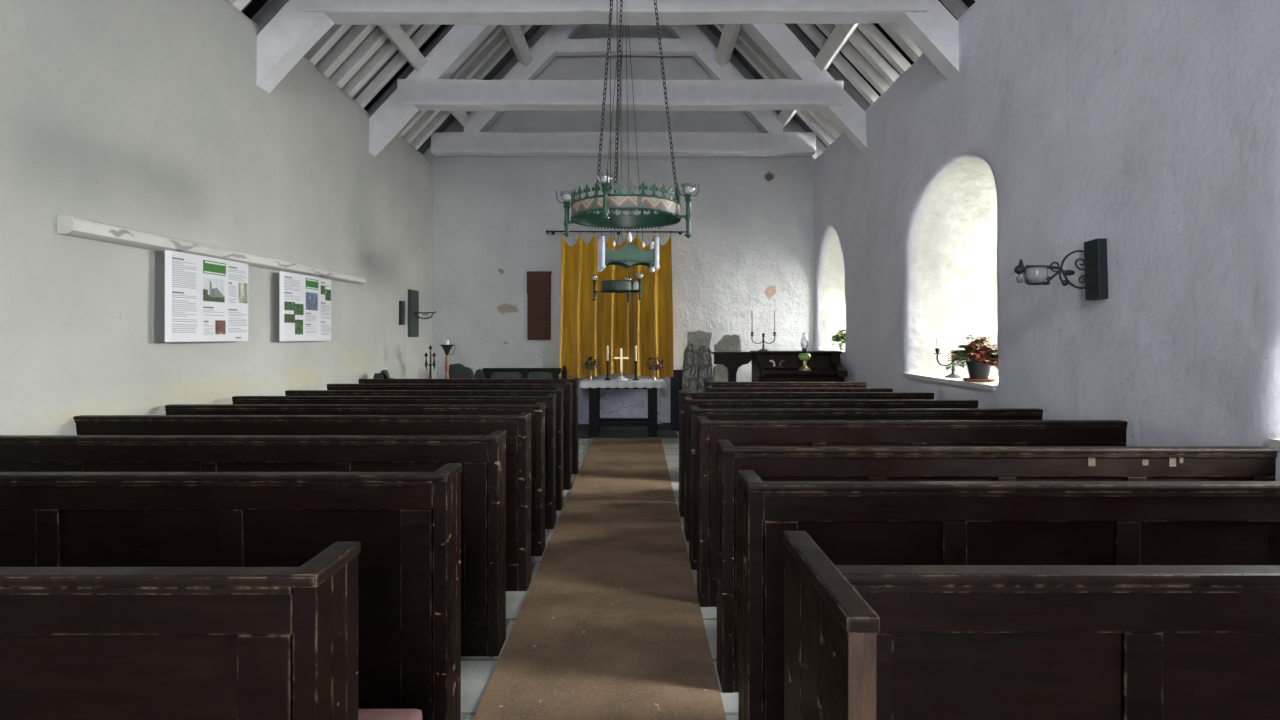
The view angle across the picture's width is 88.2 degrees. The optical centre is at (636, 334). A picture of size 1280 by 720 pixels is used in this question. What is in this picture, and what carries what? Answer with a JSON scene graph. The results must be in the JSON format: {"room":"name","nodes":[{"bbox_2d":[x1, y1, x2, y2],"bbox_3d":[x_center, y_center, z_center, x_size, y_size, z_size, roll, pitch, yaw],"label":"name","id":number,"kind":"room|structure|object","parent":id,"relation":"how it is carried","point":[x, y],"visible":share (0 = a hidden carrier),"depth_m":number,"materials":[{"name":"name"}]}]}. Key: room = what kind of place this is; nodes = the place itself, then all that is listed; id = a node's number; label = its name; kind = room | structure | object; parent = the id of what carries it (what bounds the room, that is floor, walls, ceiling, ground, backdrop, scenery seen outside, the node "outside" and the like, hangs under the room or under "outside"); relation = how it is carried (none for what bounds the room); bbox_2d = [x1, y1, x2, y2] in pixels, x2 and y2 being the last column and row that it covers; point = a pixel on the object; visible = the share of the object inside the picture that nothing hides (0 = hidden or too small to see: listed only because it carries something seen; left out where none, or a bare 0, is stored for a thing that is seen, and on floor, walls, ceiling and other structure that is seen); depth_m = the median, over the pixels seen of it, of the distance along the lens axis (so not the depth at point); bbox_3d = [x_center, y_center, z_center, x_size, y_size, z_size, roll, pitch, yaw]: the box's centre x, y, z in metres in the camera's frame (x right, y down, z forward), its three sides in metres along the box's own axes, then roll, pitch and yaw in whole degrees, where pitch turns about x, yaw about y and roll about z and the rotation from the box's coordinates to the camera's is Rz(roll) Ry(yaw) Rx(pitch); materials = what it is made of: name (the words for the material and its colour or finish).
{"room":"church","nodes":[
{"label":"church","id":0,"kind":"room"},
{"bbox_2d":[0,0,436,434],"bbox_3d":[-3.911,-0.562,4.069,1.114,4.583,14.107,0,0,1],"label":"wall","id":1,"kind":"structure","parent":0,"point":[150,116],"depth_m":4.82,"materials":[{"name":"white paint"}]},
{"bbox_2d":[57,215,365,283],"bbox_3d":[-3.377,-0.657,5.934,0.157,0.112,4.038,0,0,1],"label":"wall rail","id":2,"kind":"object","parent":1,"relation":"attached to","point":[66,225],"visible":0.87,"depth_m":4.74,"materials":[{"name":"white wood"}]},
{"bbox_2d":[165,250,247,341],"bbox_3d":[-3.301,-0.275,5.123,0.030,0.650,0.928,0,0,2],"label":"poster","id":3,"kind":"object","parent":2,"relation":"hanging from","point":[206,298],"visible":1,"depth_m":5.03,"materials":[{"name":"paper"}]},
{"bbox_2d":[203,277,223,294],"bbox_3d":[-3.289,-0.348,5.133,0.001,0.179,0.250,0,0,1],"label":"photograph","id":4,"kind":"object","parent":3,"relation":"attached to","point":[211,285],"depth_m":5.13},
{"bbox_2d":[215,320,225,333],"bbox_3d":[-3.287,-0.060,5.210,0.001,0.111,0.125,0,0,1],"label":"photograph","id":5,"kind":"object","parent":3,"relation":"attached to","point":[220,325],"depth_m":5.21},
{"bbox_2d":[238,282,246,303],"bbox_3d":[-3.288,-0.350,5.509,0.001,0.169,0.130,0,0,-1],"label":"photograph","id":6,"kind":"object","parent":3,"relation":"attached to","point":[242,286],"depth_m":5.50},
{"bbox_2d":[279,271,330,340],"bbox_3d":[-3.272,-0.265,6.571,0.029,0.650,0.938,0,0,2],"label":"poster","id":7,"kind":"object","parent":2,"relation":"hanging from","point":[304,300],"visible":1,"depth_m":6.48,"materials":[{"name":"paper"}]},
{"bbox_2d":[284,314,294,322],"bbox_3d":[-3.274,-0.156,6.225,0.002,0.081,0.169,0,0,4],"label":"photograph","id":8,"kind":"object","parent":7,"relation":"attached to","point":[288,318],"depth_m":6.22,"materials":[{"name":"green paper"}]},
{"bbox_2d":[284,301,294,310],"bbox_3d":[-3.274,-0.273,6.225,0.002,0.081,0.169,0,0,4],"label":"photograph","id":9,"kind":"object","parent":7,"relation":"attached to","point":[288,305],"depth_m":6.22},
{"bbox_2d":[295,320,302,333],"bbox_3d":[-3.266,-0.076,6.380,0.001,0.143,0.141,0,0,3],"label":"photograph","id":10,"kind":"object","parent":7,"relation":"attached to","point":[298,323],"depth_m":6.38},
{"bbox_2d":[294,304,303,314],"bbox_3d":[-3.267,-0.247,6.375,0.001,0.107,0.169,0,0,3],"label":"photograph","id":11,"kind":"object","parent":7,"relation":"attached to","point":[298,308],"depth_m":6.38},
{"bbox_2d":[306,292,317,310],"bbox_3d":[-3.259,-0.337,6.616,0.001,0.175,0.239,0,0,1],"label":"photograph","id":12,"kind":"object","parent":7,"relation":"attached to","point":[311,297],"depth_m":6.62},
{"bbox_2d":[321,285,324,294],"bbox_3d":[-3.258,-0.467,6.848,0.001,0.091,0.103,0,0,0],"label":"photograph","id":13,"kind":"object","parent":7,"relation":"attached to","point":[322,286],"depth_m":6.85},
{"bbox_2d":[325,289,330,300],"bbox_3d":[-3.259,-0.421,6.965,0.001,0.117,0.131,0,0,-1],"label":"photograph","id":14,"kind":"object","parent":7,"relation":"attached to","point":[327,291],"depth_m":6.96},
{"bbox_2d":[399,301,404,324],"bbox_3d":[-3.329,-0.310,9.316,0.070,0.338,0.132,0,0,0],"label":"wall plaque","id":15,"kind":"object","parent":1,"relation":"attached to","point":[401,303],"visible":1,"depth_m":9.26,"materials":[{"name":"grey metal"}]},
{"bbox_2d":[407,289,435,336],"bbox_3d":[-3.162,-0.316,9.750,0.386,0.691,0.340,0,0,0],"label":"wall sconce","id":16,"kind":"object","parent":1,"relation":"attached to","point":[413,295],"visible":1,"depth_m":9.69,"materials":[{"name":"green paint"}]},
{"bbox_2d":[461,431,737,719],"bbox_3d":[-0.300,1.610,4.000,8.200,0.120,14.200,0,0,0],"label":"floor","id":17,"kind":"structure","parent":0,"point":[476,671],"depth_m":3.45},
{"bbox_2d":[0,541,360,719],"bbox_3d":[-2.042,1.018,1.554,2.782,1.064,0.432,0,0,0],"label":"pew","id":18,"kind":"object","parent":17,"relation":"on","point":[77,643],"visible":1,"depth_m":1.36,"materials":[{"name":"brown wood"}]},
{"bbox_2d":[0,463,461,719],"bbox_3d":[-2.039,1.018,2.524,2.750,1.064,0.432,0,0,0],"label":"pew","id":19,"kind":"object","parent":17,"relation":"on","point":[407,525],"visible":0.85,"depth_m":2.33,"materials":[{"name":"brown wood"}]},
{"bbox_2d":[0,430,506,655],"bbox_3d":[-2.030,1.018,3.384,2.732,1.064,0.432,0,0,0],"label":"pew","id":20,"kind":"object","parent":17,"relation":"on","point":[482,458],"visible":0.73,"depth_m":3.18,"materials":[{"name":"brown wood"}]},
{"bbox_2d":[73,412,531,590],"bbox_3d":[-2.042,1.018,4.194,2.756,1.064,0.432,0,0,0],"label":"pew","id":21,"kind":"object","parent":17,"relation":"on","point":[518,427],"visible":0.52,"depth_m":3.99,"materials":[{"name":"brown wood"}]},
{"bbox_2d":[165,402,545,555],"bbox_3d":[-1.982,1.018,4.824,2.636,1.064,0.432,0,0,0],"label":"pew","id":22,"kind":"object","parent":17,"relation":"on","point":[538,409],"visible":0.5,"depth_m":4.62,"materials":[{"name":"brown wood"}]},
{"bbox_2d":[373,370,393,378],"bbox_3d":[-3.042,0.987,7.950,0.253,1.129,0.146,0,0,0],"label":"gravestone","id":23,"kind":"object","parent":17,"relation":"on","point":[384,374],"visible":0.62,"depth_m":7.88,"materials":[{"name":"stone"}]},
{"bbox_2d":[358,709,422,719],"bbox_3d":[-0.830,1.370,1.980,0.300,0.360,0.280,0,0,0],"label":"kneeler","id":24,"kind":"object","parent":17,"relation":"on","point":[363,714],"visible":0.55,"depth_m":2.07,"materials":[{"name":"pink fabric"}]},
{"bbox_2d":[232,394,556,528],"bbox_3d":[-1.947,1.018,5.474,2.566,1.064,0.432,0,0,0],"label":"pew","id":25,"kind":"object","parent":17,"relation":"on","point":[550,408],"visible":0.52,"depth_m":5.27,"materials":[{"name":"brown wood"}]},
{"bbox_2d":[285,388,563,510],"bbox_3d":[-1.882,1.018,6.024,2.436,1.064,0.432,0,0,0],"label":"pew","id":26,"kind":"object","parent":17,"relation":"on","point":[560,391],"visible":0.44,"depth_m":5.82,"materials":[{"name":"brown wood"}]},
{"bbox_2d":[424,345,435,378],"bbox_3d":[-2.845,0.846,9.052,0.370,1.407,0.324,0,0,0],"label":"candelabrum","id":27,"kind":"object","parent":17,"relation":"on","point":[430,346],"visible":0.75,"depth_m":9.09,"materials":[{"name":"black metal"}]},
{"bbox_2d":[424,353,429,369],"bbox_3d":[-2.889,0.361,9.100,0.092,0.236,0.060,0,0,0],"label":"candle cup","id":28,"kind":"object","parent":27,"relation":"on","point":[426,355],"depth_m":9.09,"materials":[{"name":"metal"}]},
{"bbox_2d":[431,353,435,369],"bbox_3d":[-2.809,0.361,9.100,0.084,0.236,0.060,0,0,0],"label":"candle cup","id":29,"kind":"object","parent":27,"relation":"on","point":[434,355],"depth_m":9.09,"materials":[{"name":"metal"}]},
{"bbox_2d":[440,340,454,378],"bbox_3d":[-2.562,0.807,8.900,0.300,1.486,0.292,0,0,0],"label":"candlestick","id":30,"kind":"object","parent":17,"relation":"on","point":[447,347],"visible":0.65,"depth_m":8.88,"materials":[{"name":"brown wood"}]},
{"bbox_2d":[440,344,454,354],"bbox_3d":[-2.562,0.202,8.900,0.190,0.145,0.187,0,0,40],"label":"bowl","id":31,"kind":"object","parent":30,"relation":"on","point":[447,347],"depth_m":8.86,"materials":[{"name":"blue metal"}]},
{"bbox_2d":[327,382,571,489],"bbox_3d":[-1.882,1.018,6.804,2.436,1.064,0.432,0,0,0],"label":"pew","id":32,"kind":"object","parent":17,"relation":"on","point":[567,387],"visible":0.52,"depth_m":6.60,"materials":[{"name":"brown wood"}]},
{"bbox_2d":[448,363,473,378],"bbox_3d":[-2.647,0.989,9.900,0.409,1.124,0.147,0,0,0],"label":"gravestone","id":33,"kind":"object","parent":17,"relation":"on","point":[456,371],"visible":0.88,"depth_m":9.83,"materials":[{"name":"stone"}]},
{"bbox_2d":[358,378,578,473],"bbox_3d":[-1.882,1.018,7.554,2.436,1.064,0.432,0,0,0],"label":"pew","id":34,"kind":"object","parent":17,"relation":"on","point":[574,381],"visible":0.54,"depth_m":7.34,"materials":[{"name":"brown wood"}]},
{"bbox_2d":[474,369,484,378],"bbox_3d":[-2.434,1.040,10.250,0.182,1.023,0.146,0,0,0],"label":"gravestone","id":35,"kind":"object","parent":17,"relation":"on","point":[479,374],"visible":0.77,"depth_m":10.18,"materials":[{"name":"stone"}]},
{"bbox_2d":[483,368,560,378],"bbox_3d":[-1.525,0.994,8.945,1.044,1.112,0.450,0,0,0],"label":"settle","id":36,"kind":"object","parent":17,"relation":"on","point":[490,373],"visible":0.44,"depth_m":8.72,"materials":[{"name":"black wood"}]},
{"bbox_2d":[562,366,566,378],"bbox_3d":[-1.022,0.993,9.305,0.070,1.113,0.070,0,0,0],"label":"post","id":37,"kind":"object","parent":17,"relation":"on","point":[564,371],"visible":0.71,"depth_m":9.27,"materials":[{"name":"black wood"}]},
{"bbox_2d":[474,438,726,719],"bbox_3d":[-0.149,1.540,4.325,1.020,0.017,11.050,0,0,0],"label":"carpet","id":38,"kind":"object","parent":17,"relation":"on","point":[609,623],"visible":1,"depth_m":3.58,"materials":[{"name":"brown carpet"}]},
{"bbox_2d":[578,430,677,438],"bbox_3d":[-0.315,1.542,10.265,1.870,0.013,0.790,0,0,0],"label":"step","id":39,"kind":"structure","parent":17,"relation":"on","point":[582,434],"depth_m":10.19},
{"bbox_2d":[589,387,656,436],"bbox_3d":[-0.220,1.120,10.210,1.160,0.830,0.580,0,0,0],"label":"altar table","id":40,"kind":"object","parent":39,"relation":"on","point":[595,421],"visible":0.62,"depth_m":9.95,"materials":[{"name":"black wood"}]},
{"bbox_2d":[580,379,665,387],"bbox_3d":[-0.213,0.748,10.207,1.307,0.099,0.648,0,0,0],"label":"altar cloth","id":41,"kind":"object","parent":40,"relation":"on","point":[585,383],"visible":0.92,"depth_m":9.90,"materials":[{"name":"fabric"}]},
{"bbox_2d":[582,357,599,379],"bbox_3d":[-0.711,0.514,10.190,0.298,0.366,0.251,0,0,0],"label":"flower vase","id":42,"kind":"object","parent":41,"relation":"on","point":[589,366],"visible":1,"depth_m":10.17,"materials":[{"name":"gold metal"}]},
{"bbox_2d":[604,345,610,379],"bbox_3d":[-0.455,0.428,10.170,0.100,0.537,0.098,0,0,0],"label":"candlestick","id":43,"kind":"object","parent":41,"relation":"on","point":[607,354],"visible":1,"depth_m":10.16,"materials":[{"name":"metal"}]},
{"bbox_2d":[606,345,608,360],"bbox_3d":[-0.455,0.279,10.170,0.033,0.237,0.033,0,0,0],"label":"candle","id":44,"kind":"object","parent":43,"relation":"on","point":[607,355],"depth_m":10.16,"materials":[{"name":"wax"}]},
{"bbox_2d":[614,348,628,380],"bbox_3d":[-0.240,0.452,10.200,0.194,0.490,0.194,0,0,38],"label":"cross","id":45,"kind":"object","parent":41,"relation":"on","point":[621,377],"visible":1,"depth_m":10.19,"materials":[{"name":"gold metal"}]},
{"bbox_2d":[632,345,638,379],"bbox_3d":[-0.020,0.428,10.170,0.100,0.537,0.098,0,0,0],"label":"candlestick","id":46,"kind":"object","parent":41,"relation":"on","point":[635,361],"visible":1,"depth_m":10.16,"materials":[{"name":"metal"}]},
{"bbox_2d":[635,345,636,360],"bbox_3d":[-0.020,0.279,10.170,0.033,0.237,0.033,0,0,0],"label":"candle","id":47,"kind":"object","parent":46,"relation":"on","point":[635,345],"depth_m":10.16,"materials":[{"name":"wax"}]},
{"bbox_2d":[646,357,664,379],"bbox_3d":[0.276,0.518,10.201,0.321,0.357,0.254,0,0,0],"label":"flower vase","id":48,"kind":"object","parent":41,"relation":"on","point":[653,366],"visible":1,"depth_m":10.18,"materials":[{"name":"gold metal"}]},
{"bbox_2d":[682,343,697,391],"bbox_3d":[0.751,0.836,9.452,0.226,1.434,0.137,0,0,0],"label":"stone","id":49,"kind":"object","parent":17,"relation":"on","point":[690,359],"visible":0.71,"depth_m":9.39,"materials":[{"name":"grey stone"}]},
{"bbox_2d":[687,330,711,351],"bbox_3d":[0.923,0.738,9.751,0.361,1.630,0.144,0,0,0],"label":"stone","id":50,"kind":"object","parent":17,"relation":"on","point":[698,338],"visible":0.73,"depth_m":9.68,"materials":[{"name":"grey stone"}]},
{"bbox_2d":[698,345,712,391],"bbox_3d":[0.982,0.851,9.500,0.213,1.401,0.134,0,0,0],"label":"stone","id":51,"kind":"object","parent":17,"relation":"on","point":[705,372],"visible":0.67,"depth_m":9.44,"materials":[{"name":"grey stone"}]},
{"bbox_2d":[713,365,727,381],"bbox_3d":[1.286,1.002,10.050,0.250,1.106,0.145,0,0,0],"label":"stone","id":52,"kind":"object","parent":17,"relation":"on","point":[720,372],"visible":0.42,"depth_m":9.98,"materials":[{"name":"grey stone"}]},
{"bbox_2d":[711,351,751,381],"bbox_3d":[1.415,0.898,9.670,0.614,1.304,0.360,0,0,0],"label":"table","id":53,"kind":"object","parent":17,"relation":"on","point":[732,360],"visible":0.57,"depth_m":9.52,"materials":[{"name":"brown wood"}]},
{"bbox_2d":[714,334,741,350],"bbox_3d":[1.334,0.111,9.681,0.392,0.259,0.169,0,0,0],"label":"stone","id":54,"kind":"object","parent":53,"relation":"on","point":[729,342],"visible":1,"depth_m":9.60,"materials":[{"name":"grey stone"}]},
{"bbox_2d":[704,380,866,391],"bbox_3d":[1.553,1.018,7.074,1.674,1.064,0.432,0,0,0],"label":"pew","id":55,"kind":"object","parent":17,"relation":"on","point":[706,382],"visible":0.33,"depth_m":6.87,"materials":[{"name":"brown wood"}]},
{"bbox_2d":[750,351,847,381],"bbox_3d":[2.212,0.886,9.085,1.187,1.328,0.730,0,0,0],"label":"harmonium","id":56,"kind":"object","parent":17,"relation":"on","point":[767,366],"visible":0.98,"depth_m":9.02,"materials":[{"name":"brown wood"}]},
{"bbox_2d":[750,311,776,350],"bbox_3d":[1.766,-0.060,9.220,0.374,0.566,0.148,0,0,0],"label":"candelabrum","id":57,"kind":"object","parent":56,"relation":"on","point":[752,332],"visible":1,"depth_m":9.21,"materials":[{"name":"grey metal"}]},
{"bbox_2d":[798,334,810,369],"bbox_3d":[2.247,0.220,8.850,0.170,0.501,0.170,0,0,0],"label":"oil lamp","id":58,"kind":"object","parent":56,"relation":"on","point":[804,355],"visible":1,"depth_m":8.81,"materials":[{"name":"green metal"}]},
{"bbox_2d":[706,386,892,391],"bbox_3d":[1.508,1.018,6.294,1.704,1.064,0.432,0,0,0],"label":"pew","id":59,"kind":"object","parent":17,"relation":"on","point":[708,388],"visible":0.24,"depth_m":6.08,"materials":[{"name":"brown wood"}]},
{"bbox_2d":[678,390,933,516],"bbox_3d":[1.448,1.018,5.824,2.164,1.064,0.432,0,0,0],"label":"pew","id":60,"kind":"object","parent":17,"relation":"on","point":[682,393],"visible":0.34,"depth_m":5.62,"materials":[{"name":"brown wood"}]},
{"bbox_2d":[684,397,978,540],"bbox_3d":[1.468,1.018,5.174,2.204,1.064,0.432,0,0,0],"label":"pew","id":61,"kind":"object","parent":17,"relation":"on","point":[688,401],"visible":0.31,"depth_m":4.97,"materials":[{"name":"brown wood"}]},
{"bbox_2d":[688,405,1042,569],"bbox_3d":[1.518,1.018,4.564,2.324,1.064,0.432,0,0,0],"label":"pew","id":62,"kind":"object","parent":17,"relation":"on","point":[694,410],"visible":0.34,"depth_m":4.36,"materials":[{"name":"brown wood"}]},
{"bbox_2d":[696,416,1127,606],"bbox_3d":[1.573,1.018,3.964,2.434,1.064,0.432,0,0,0],"label":"pew","id":63,"kind":"object","parent":17,"relation":"on","point":[738,432],"visible":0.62,"depth_m":3.76,"materials":[{"name":"brown wood"}]},
{"bbox_2d":[716,440,1277,692],"bbox_3d":[1.568,1.018,3.064,2.404,1.064,0.432,0,0,0],"label":"pew","id":64,"kind":"object","parent":17,"relation":"on","point":[770,463],"visible":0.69,"depth_m":2.86,"materials":[{"name":"brown wood"}]},
{"bbox_2d":[737,470,1279,719],"bbox_3d":[1.581,1.018,2.374,2.439,1.064,0.432,0,0,0],"label":"pew","id":65,"kind":"object","parent":17,"relation":"on","point":[851,522],"visible":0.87,"depth_m":2.17,"materials":[{"name":"brown wood"}]},
{"bbox_2d":[782,531,1279,719],"bbox_3d":[1.581,1.018,1.458,2.439,1.064,0.643,0,0,0],"label":"pew","id":66,"kind":"object","parent":17,"relation":"on","point":[862,642],"visible":1,"depth_m":1.37,"materials":[{"name":"brown wood"}]},
{"bbox_2d":[229,0,976,154],"bbox_3d":[-0.210,-4.325,4.000,8.100,4.320,14.000,0,0,0],"label":"ceiling","id":67,"kind":"structure","parent":0,"point":[366,62],"depth_m":8.13,"materials":[{"name":"white wood"}]},
{"bbox_2d":[256,0,958,92],"bbox_3d":[-0.211,-4.033,5.998,6.905,4.163,0.282,0,0,0],"label":"roof truss","id":68,"kind":"object","parent":67,"relation":"attached to","point":[293,31],"visible":0.92,"depth_m":5.90,"materials":[{"name":"white wood"}]},
{"bbox_2d":[589,231,645,301],"bbox_3d":[-0.160,-3.209,8.146,0.646,5.580,0.651,0,0,-40],"label":"chandelier","id":69,"kind":"object","parent":67,"relation":"hanging from","point":[627,286],"visible":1,"depth_m":8.02,"materials":[{"name":"metal"}]},
{"bbox_2d":[369,24,866,155],"bbox_3d":[-0.212,-4.031,8.372,6.905,4.167,0.275,0,0,0],"label":"roof truss","id":70,"kind":"object","parent":67,"relation":"attached to","point":[429,88],"visible":0.91,"depth_m":8.25,"materials":[{"name":"white wood"}]},
{"bbox_2d":[431,24,815,156],"bbox_3d":[-0.212,-4.500,10.522,6.080,3.258,0.286,0,0,0],"label":"roof truss","id":71,"kind":"object","parent":67,"relation":"attached to","point":[558,40],"visible":0.84,"depth_m":10.41,"materials":[{"name":"white wood"}]},
{"bbox_2d":[556,0,698,238],"bbox_3d":[-0.087,-3.369,5.200,0.869,5.261,0.869,0,0,-31],"label":"chandelier","id":72,"kind":"object","parent":67,"relation":"hanging from","point":[667,209],"visible":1,"depth_m":5.05,"materials":[{"name":"metal"}]},
{"bbox_2d":[563,194,570,200],"bbox_3d":[-0.568,-1.111,5.338,0.072,0.055,0.070,0,0,0],"label":"candle","id":73,"kind":"object","parent":72,"relation":"on","point":[566,197],"depth_m":5.31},
{"bbox_2d":[601,176,609,183],"bbox_3d":[-0.225,-1.111,4.719,0.072,0.055,0.070,0,0,0],"label":"candle","id":74,"kind":"object","parent":72,"relation":"on","point":[604,178],"depth_m":4.69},
{"bbox_2d":[684,187,692,193],"bbox_3d":[0.394,-1.111,5.062,0.072,0.055,0.070,0,0,0],"label":"candle","id":75,"kind":"object","parent":72,"relation":"on","point":[687,190],"depth_m":5.04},
{"bbox_2d":[597,25,659,271],"bbox_3d":[-0.098,-3.360,7.380,0.667,5.278,0.438,0,0,-8],"label":"chandelier","id":76,"kind":"object","parent":67,"relation":"hanging from","point":[629,255],"visible":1,"depth_m":7.24,"materials":[{"name":"green metal"}]},
{"bbox_2d":[597,240,602,271],"bbox_3d":[-0.421,-0.899,7.522,0.068,0.355,0.066,0,0,0],"label":"candle","id":77,"kind":"object","parent":76,"relation":"on","point":[599,269],"depth_m":7.50,"materials":[{"name":"white wax"}]},
{"bbox_2d":[599,236,605,268],"bbox_3d":[-0.375,-0.899,7.195,0.068,0.355,0.066,0,0,0],"label":"candle","id":78,"kind":"object","parent":76,"relation":"on","point":[602,265],"depth_m":7.17,"materials":[{"name":"white wax"}]},
{"bbox_2d":[649,241,654,271],"bbox_3d":[0.173,-0.899,7.605,0.068,0.355,0.066,0,0,0],"label":"candle","id":79,"kind":"object","parent":76,"relation":"on","point":[651,268],"depth_m":7.58,"materials":[{"name":"white wax"}]},
{"bbox_2d":[654,237,659,269],"bbox_3d":[0.219,-0.899,7.278,0.068,0.355,0.066,0,0,0],"label":"candle","id":80,"kind":"object","parent":76,"relation":"on","point":[656,241],"depth_m":7.26,"materials":[{"name":"white wax"}]},
{"bbox_2d":[423,24,822,422],"bbox_3d":[-0.302,-2.468,10.947,8.027,8.275,0.559,0,0,0],"label":"wall","id":81,"kind":"structure","parent":0,"point":[750,247],"depth_m":10.70,"materials":[{"name":"white paint"}]},
{"bbox_2d":[527,271,551,339],"bbox_3d":[-1.581,-0.472,10.662,0.397,1.106,0.065,0,0,0],"label":"hymn board","id":82,"kind":"object","parent":81,"relation":"attached to","point":[538,282],"visible":1,"depth_m":10.64,"materials":[{"name":"brown wood"}]},
{"bbox_2d":[546,230,685,234],"bbox_3d":[-0.310,-1.650,10.622,2.290,0.057,0.216,0,0,0],"label":"curtain rod","id":83,"kind":"object","parent":81,"relation":"attached to","point":[547,231],"visible":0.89,"depth_m":10.53,"materials":[{"name":"metal"}]},
{"bbox_2d":[559,234,673,377],"bbox_3d":[-0.326,-0.470,10.534,1.805,2.300,0.213,0,0,0],"label":"curtain","id":84,"kind":"object","parent":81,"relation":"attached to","point":[587,325],"visible":0.88,"depth_m":10.55,"materials":[{"name":"gold fabric"}]},
{"bbox_2d":[572,381,661,423],"bbox_3d":[-0.329,1.095,10.685,1.469,0.697,0.094,0,0,0],"label":"wall panel","id":85,"kind":"object","parent":81,"relation":"attached to","point":[614,403],"depth_m":10.64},
{"bbox_2d":[572,423,669,429],"bbox_3d":[-0.185,1.485,10.690,6.070,0.130,0.080,0,0,0],"label":"baseboard","id":86,"kind":"structure","parent":81,"relation":"attached to","point":[664,426],"depth_m":10.65,"materials":[{"name":"black wood"}]},
{"bbox_2d":[670,370,682,430],"bbox_3d":[0.711,1.055,10.630,0.344,0.990,0.060,0,0,0],"label":"board","id":87,"kind":"object","parent":81,"relation":"attached to","point":[676,381],"visible":0.37,"depth_m":10.60,"materials":[{"name":"black wood"}]},
{"bbox_2d":[814,0,1279,480],"bbox_3d":[3.329,-0.584,4.070,0.997,4.528,13.997,0,0,0],"label":"wall","id":88,"kind":"structure","parent":0,"point":[1149,128],"depth_m":4.28,"materials":[{"name":"white paint"}]},
{"bbox_2d":[818,350,844,354],"bbox_3d":[3.260,0.255,9.800,0.780,0.040,1.360,0,0,0],"label":"window sill","id":89,"kind":"structure","parent":88,"relation":"attached to","point":[843,352],"depth_m":10.01,"materials":[{"name":"paint"}]},
{"bbox_2d":[830,329,845,350],"bbox_3d":[3.105,0.071,9.959,0.444,0.324,0.442,0,0,0],"label":"potted plant","id":90,"kind":"object","parent":89,"relation":"on","point":[840,336],"visible":0.62,"depth_m":9.89,"materials":[{"name":"green plant"}]},
{"bbox_2d":[902,373,997,390],"bbox_3d":[3.245,0.425,6.165,0.810,0.040,1.790,0,0,0],"label":"window sill","id":91,"kind":"structure","parent":88,"relation":"attached to","point":[992,386],"depth_m":6.10,"materials":[{"name":"paint"}]},
{"bbox_2d":[934,337,969,377],"bbox_3d":[3.000,0.213,6.260,0.364,0.380,0.156,0,0,0],"label":"candelabrum","id":92,"kind":"object","parent":91,"relation":"on","point":[953,374],"visible":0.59,"depth_m":6.25,"materials":[{"name":"metal"}]},
{"bbox_2d":[944,335,997,381],"bbox_3d":[2.998,0.201,5.788,0.532,0.404,0.582,0,0,0],"label":"potted plant","id":93,"kind":"object","parent":91,"relation":"on","point":[979,358],"visible":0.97,"depth_m":5.72,"materials":[{"name":"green plant"}]},
{"bbox_2d":[1014,238,1108,299],"bbox_3d":[2.611,-0.405,4.099,0.539,0.375,0.145,0,0,0],"label":"wall sconce","id":94,"kind":"object","parent":88,"relation":"attached to","point":[1095,264],"visible":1,"depth_m":4.08,"materials":[{"name":"black metal"}]},
{"bbox_2d":[1268,438,1279,448],"bbox_3d":[3.245,0.485,2.170,0.810,0.040,1.600,0,0,0],"label":"trim","id":95,"kind":"structure","parent":88,"relation":"attached to","point":[1273,443],"depth_m":2.94,"materials":[{"name":"paint"}]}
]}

